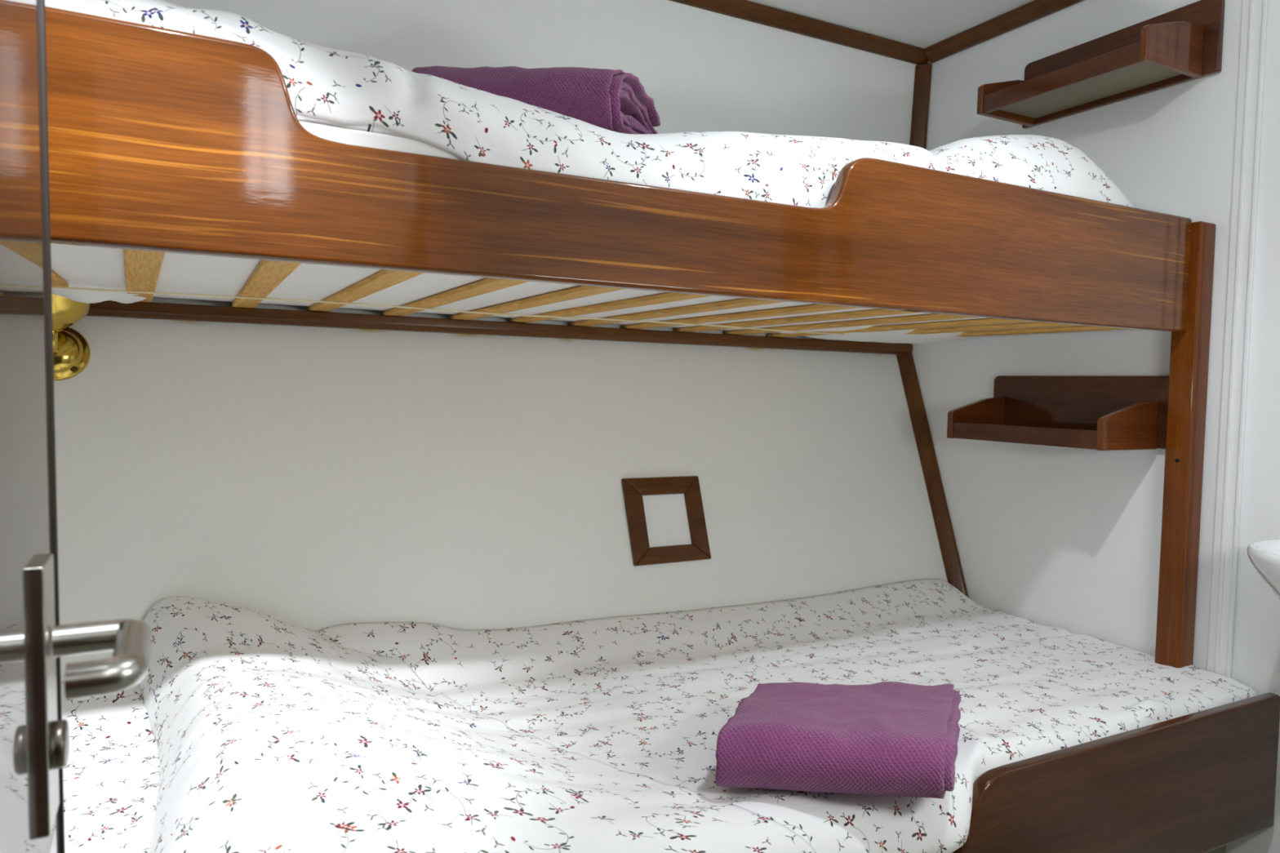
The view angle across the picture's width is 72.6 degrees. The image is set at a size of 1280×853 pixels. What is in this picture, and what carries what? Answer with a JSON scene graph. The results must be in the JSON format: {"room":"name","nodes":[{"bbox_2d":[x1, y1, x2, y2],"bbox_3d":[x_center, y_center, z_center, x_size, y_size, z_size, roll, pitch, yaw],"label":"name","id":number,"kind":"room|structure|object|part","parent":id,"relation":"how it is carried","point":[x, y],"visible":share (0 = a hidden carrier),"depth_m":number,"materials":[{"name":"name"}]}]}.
{"room":"boat cabin","nodes":[
{"label":"boat cabin","id":0,"kind":"room"},
{"bbox_2d":[53,315,947,681],"bbox_3d":[-0.150,0.431,1.915,2.300,1.292,0.623,0,3,-28],"label":"wall","id":1,"kind":"structure","parent":0,"point":[312,478],"depth_m":1.82,"materials":[{"name":"white paint"}]},
{"bbox_2d":[52,293,92,381],"bbox_3d":[-1.017,-0.155,1.506,0.134,0.152,0.135,0,3,-28],"label":"wall lamp","id":2,"kind":"object","parent":1,"relation":"attached to","point":[71,349],"visible":0.52,"depth_m":1.53,"materials":[{"name":"gold metal"}]},
{"bbox_3d":[-1.021,-0.148,1.514,0.019,0.049,0.035,0,3,-28],"label":"arm","id":3,"kind":"part","parent":2,"relation":"part of","materials":[{"name":"gold metal"}]},
{"bbox_3d":[-1.036,-0.131,1.544,0.106,0.101,0.053,0,3,-28],"label":"plate","id":4,"kind":"part","parent":2,"relation":"part of","materials":[{"name":"gold metal"}]},
{"bbox_2d":[621,475,711,566],"bbox_3d":[0.062,0.214,2.006,0.202,0.190,0.076,0,3,-28],"label":"square frame","id":5,"kind":"object","parent":1,"relation":"attached to","point":[666,520],"visible":1,"depth_m":2.00,"materials":[{"name":"brown wood"}]},
{"bbox_3d":[-0.008,0.214,1.969,0.045,0.187,0.074,0,3,-28],"label":"rail","id":6,"kind":"part","parent":5,"relation":"part of","materials":[{"name":"brown wood"}]},
{"bbox_3d":[0.051,0.138,2.026,0.199,0.040,0.022,0,3,-28],"label":"rail","id":7,"kind":"part","parent":5,"relation":"part of","materials":[{"name":"brown wood"}]},
{"bbox_3d":[0.061,0.216,2.009,0.113,0.114,0.043,0,3,-28],"label":"panel","id":8,"kind":"part","parent":5,"relation":"part of","materials":[{"name":"white plastic"}]},
{"bbox_3d":[0.074,0.291,1.986,0.197,0.038,0.021,0,3,-28],"label":"rail","id":9,"kind":"part","parent":5,"relation":"part of","materials":[{"name":"brown wood"}]},
{"bbox_3d":[0.132,0.213,2.043,0.044,0.186,0.073,0,3,-28],"label":"rail","id":10,"kind":"part","parent":5,"relation":"part of","materials":[{"name":"brown wood"}]},
{"bbox_2d":[151,0,916,343],"bbox_3d":[-0.224,-0.664,2.049,2.300,0.878,0.203,0,3,-28],"label":"wall","id":11,"kind":"structure","parent":0,"point":[701,69],"depth_m":2.07,"materials":[{"name":"white paint"}]},
{"bbox_2d":[85,300,912,354],"bbox_3d":[-0.201,-0.218,2.007,2.199,0.030,0.050,0,3,-28],"label":"trim","id":12,"kind":"structure","parent":11,"relation":"attached to","point":[110,308],"depth_m":1.88,"materials":[{"name":"brown wood"}]},
{"bbox_2d":[669,0,928,64],"bbox_3d":[-0.164,-1.030,1.934,2.200,0.034,0.036,0,3,-28],"label":"trim","id":13,"kind":"structure","parent":11,"relation":"attached to","point":[752,11],"depth_m":2.25,"materials":[{"name":"brown wood"}]},
{"bbox_2d":[746,0,1034,48],"bbox_3d":[0.395,-1.009,0.874,2.300,0.050,2.820,0,3,-28],"label":"ceiling","id":14,"kind":"structure","parent":0,"point":[922,24],"depth_m":2.20,"materials":[{"name":"white paint"}]},
{"bbox_2d":[911,0,1279,852],"bbox_3d":[1.164,0.024,1.833,0.050,2.170,1.950,0,3,-28],"label":"wall","id":15,"kind":"structure","parent":0,"point":[1068,539],"depth_m":1.95,"materials":[{"name":"white paint"}]},
{"bbox_2d":[895,63,932,344],"bbox_3d":[0.774,-0.625,2.480,0.033,0.780,0.085,0,3,-28],"label":"trim","id":16,"kind":"structure","parent":15,"relation":"attached to","point":[922,77],"depth_m":2.44,"materials":[{"name":"brown wood"}]},
{"bbox_2d":[896,352,968,597],"bbox_3d":[0.824,0.249,2.391,0.033,0.912,0.371,0,3,-28],"label":"trim","id":17,"kind":"structure","parent":15,"relation":"attached to","point":[945,535],"depth_m":2.41,"materials":[{"name":"brown wood"}]},
{"bbox_2d":[924,0,1084,62],"bbox_3d":[1.194,-0.987,1.681,0.034,0.036,1.680,0,3,-28],"label":"trim","id":18,"kind":"structure","parent":15,"relation":"attached to","point":[1031,11],"depth_m":2.21,"materials":[{"name":"brown wood"}]},
{"bbox_2d":[946,375,1168,450],"bbox_3d":[0.938,-0.040,1.994,0.200,0.157,0.462,0,3,-28],"label":"wall shelf","id":19,"kind":"object","parent":15,"relation":"attached to","point":[1094,412],"visible":0.87,"depth_m":1.99,"materials":[{"name":"brown wood"}]},
{"bbox_3d":[0.837,-0.024,2.169,0.184,0.104,0.016,0,3,-28],"label":"panel","id":20,"kind":"part","parent":19,"relation":"part of","materials":[{"name":"brown wood"}]},
{"bbox_3d":[0.856,0.018,1.959,0.014,0.039,0.377,0,3,-28],"label":"rail","id":21,"kind":"part","parent":19,"relation":"part of","materials":[{"name":"brown wood"}]},
{"bbox_3d":[1.020,-0.003,1.821,0.184,0.104,0.016,0,3,-28],"label":"panel","id":22,"kind":"part","parent":19,"relation":"part of","materials":[{"name":"brown wood"}]},
{"bbox_2d":[977,0,1225,128],"bbox_3d":[0.979,-0.803,1.911,0.200,0.157,0.462,0,3,-28],"label":"wall shelf","id":23,"kind":"object","parent":15,"relation":"attached to","point":[1184,44],"visible":1,"depth_m":1.85,"materials":[{"name":"brown wood"}]},
{"bbox_3d":[0.878,-0.787,2.086,0.184,0.104,0.016,0,3,-28],"label":"panel","id":24,"kind":"part","parent":23,"relation":"part of","materials":[{"name":"brown wood"}]},
{"bbox_3d":[0.897,-0.745,1.876,0.014,0.039,0.377,0,3,-28],"label":"rail","id":25,"kind":"part","parent":23,"relation":"part of","materials":[{"name":"brown wood"}]},
{"bbox_3d":[1.062,-0.766,1.738,0.184,0.104,0.016,0,3,-28],"label":"panel","id":26,"kind":"part","parent":23,"relation":"part of","materials":[{"name":"brown wood"}]},
{"bbox_2d":[1206,0,1268,678],"bbox_3d":[1.179,0.047,1.739,0.011,2.033,0.048,0,3,-28],"label":"trim","id":27,"kind":"structure","parent":15,"relation":"attached to","point":[1254,12],"depth_m":1.73,"materials":[{"name":"white paint"}]},
{"bbox_2d":[1246,538,1279,599],"bbox_3d":[1.196,0.234,1.338,0.354,0.261,0.444,0,3,-28],"label":"washbasin","id":28,"kind":"object","parent":15,"relation":"attached to","point":[1264,555],"visible":1,"depth_m":1.42,"materials":[{"name":"white ceramic"}]},
{"bbox_3d":[0.349,1.108,0.974,2.300,0.050,2.820,0,3,-28],"label":"floor","id":29,"kind":"structure","parent":0,"visible":0},
{"bbox_2d":[952,692,1279,852],"bbox_3d":[0.101,0.777,1.441,2.198,0.556,0.630,0,3,-28],"label":"frame","id":30,"kind":"object","parent":29,"relation":"on","point":[1204,781],"visible":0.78,"depth_m":1.47,"materials":[{"name":"brown wood"}]},
{"bbox_2d":[44,5,1215,668],"bbox_3d":[-0.014,0.120,1.650,2.195,1.122,0.846,0,3,-28],"label":"bunk","id":31,"kind":"object","parent":30,"relation":"on","point":[161,140],"visible":0.88,"depth_m":1.18,"materials":[{"name":"brown wood"}]},
{"bbox_3d":[-0.274,-0.216,1.654,1.700,0.006,0.011,0,3,-28],"label":"slat cord","id":32,"kind":"part","parent":31,"relation":"part of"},
{"bbox_2d":[50,120,1136,343],"bbox_3d":[-0.018,-0.286,1.657,2.180,0.182,0.785,0,3,-28],"label":"mattress","id":33,"kind":"object","parent":31,"relation":"on","point":[79,266],"visible":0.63,"depth_m":1.39,"materials":[{"name":"white fabric"}]},
{"bbox_2d":[44,0,947,208],"bbox_3d":[-0.269,-0.435,1.506,1.588,0.201,0.780,0,3,-28],"label":"duvet","id":34,"kind":"object","parent":33,"relation":"on","point":[326,86],"visible":0.34,"depth_m":1.14,"materials":[{"name":"fabric"}]},
{"bbox_2d":[412,65,660,133],"bbox_3d":[-0.185,-0.559,1.540,0.423,0.159,0.195,2,3,24],"label":"rolled towel","id":35,"kind":"object","parent":34,"relation":"on","point":[616,100],"visible":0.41,"depth_m":1.42,"materials":[{"name":"purple fabric"}]},
{"bbox_2d":[928,134,1133,207],"bbox_3d":[0.705,-0.480,1.871,0.695,0.215,0.505,0,3,-28],"label":"pillow","id":36,"kind":"object","parent":33,"relation":"on","point":[1046,163],"visible":0.13,"depth_m":1.63,"materials":[{"name":"white fabric"}]},
{"bbox_3d":[1.119,0.143,1.798,0.054,1.112,0.050,0,3,-28],"label":"post","id":37,"kind":"part","parent":31,"relation":"part of","materials":[{"name":"brown wood"}]},
{"bbox_3d":[0.201,0.901,1.251,2.198,0.330,0.018,0,3,-28],"label":"panel","id":38,"kind":"part","parent":30,"relation":"part of","materials":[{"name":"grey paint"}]},
{"bbox_3d":[0.073,0.626,1.492,2.186,0.148,0.698,0,3,-28],"label":"mattress","id":39,"kind":"object","parent":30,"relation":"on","visible":0},
{"bbox_2d":[61,578,1258,852],"bbox_3d":[0.071,0.488,1.495,2.178,0.200,0.824,0,3,-28],"label":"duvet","id":40,"kind":"object","parent":39,"relation":"on","point":[652,695],"visible":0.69,"depth_m":1.61,"materials":[{"name":"fabric"}]},
{"bbox_2d":[138,596,816,852],"bbox_3d":[-0.316,0.447,1.303,0.825,0.261,0.850,0,3,-28],"label":"duvet","id":41,"kind":"object","parent":40,"relation":"on","point":[273,734],"visible":0.98,"depth_m":1.09,"materials":[{"name":"white fabric"}]},
{"bbox_2d":[715,681,960,799],"bbox_3d":[0.319,0.449,1.313,0.326,0.090,0.416,2,3,18],"label":"folded towel","id":42,"kind":"object","parent":40,"relation":"on","point":[886,738],"visible":1,"depth_m":1.18,"materials":[{"name":"purple fabric"}]},
{"bbox_3d":[0.614,0.076,0.465,2.200,2.070,0.040,0,3,-28],"label":"wall","id":43,"kind":"structure","parent":0,"visible":0},
{"bbox_2d":[0,0,152,852],"bbox_3d":[-0.292,0.220,0.400,0.109,1.730,0.667,-1,3,-28],"label":"door","id":44,"kind":"structure","parent":43,"relation":"in","point":[34,736],"depth_m":0.57,"materials":[{"name":"clear glass"}]},
{"bbox_3d":[-0.418,0.186,0.612,0.008,0.187,0.052,-1,3,-28],"label":"handle plate","id":45,"kind":"part","parent":44,"relation":"part of","materials":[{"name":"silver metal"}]},
{"bbox_3d":[-0.364,0.154,0.587,0.061,0.023,0.118,-1,3,-28],"label":"lever","id":46,"kind":"part","parent":44,"relation":"part of","materials":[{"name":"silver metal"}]}
]}

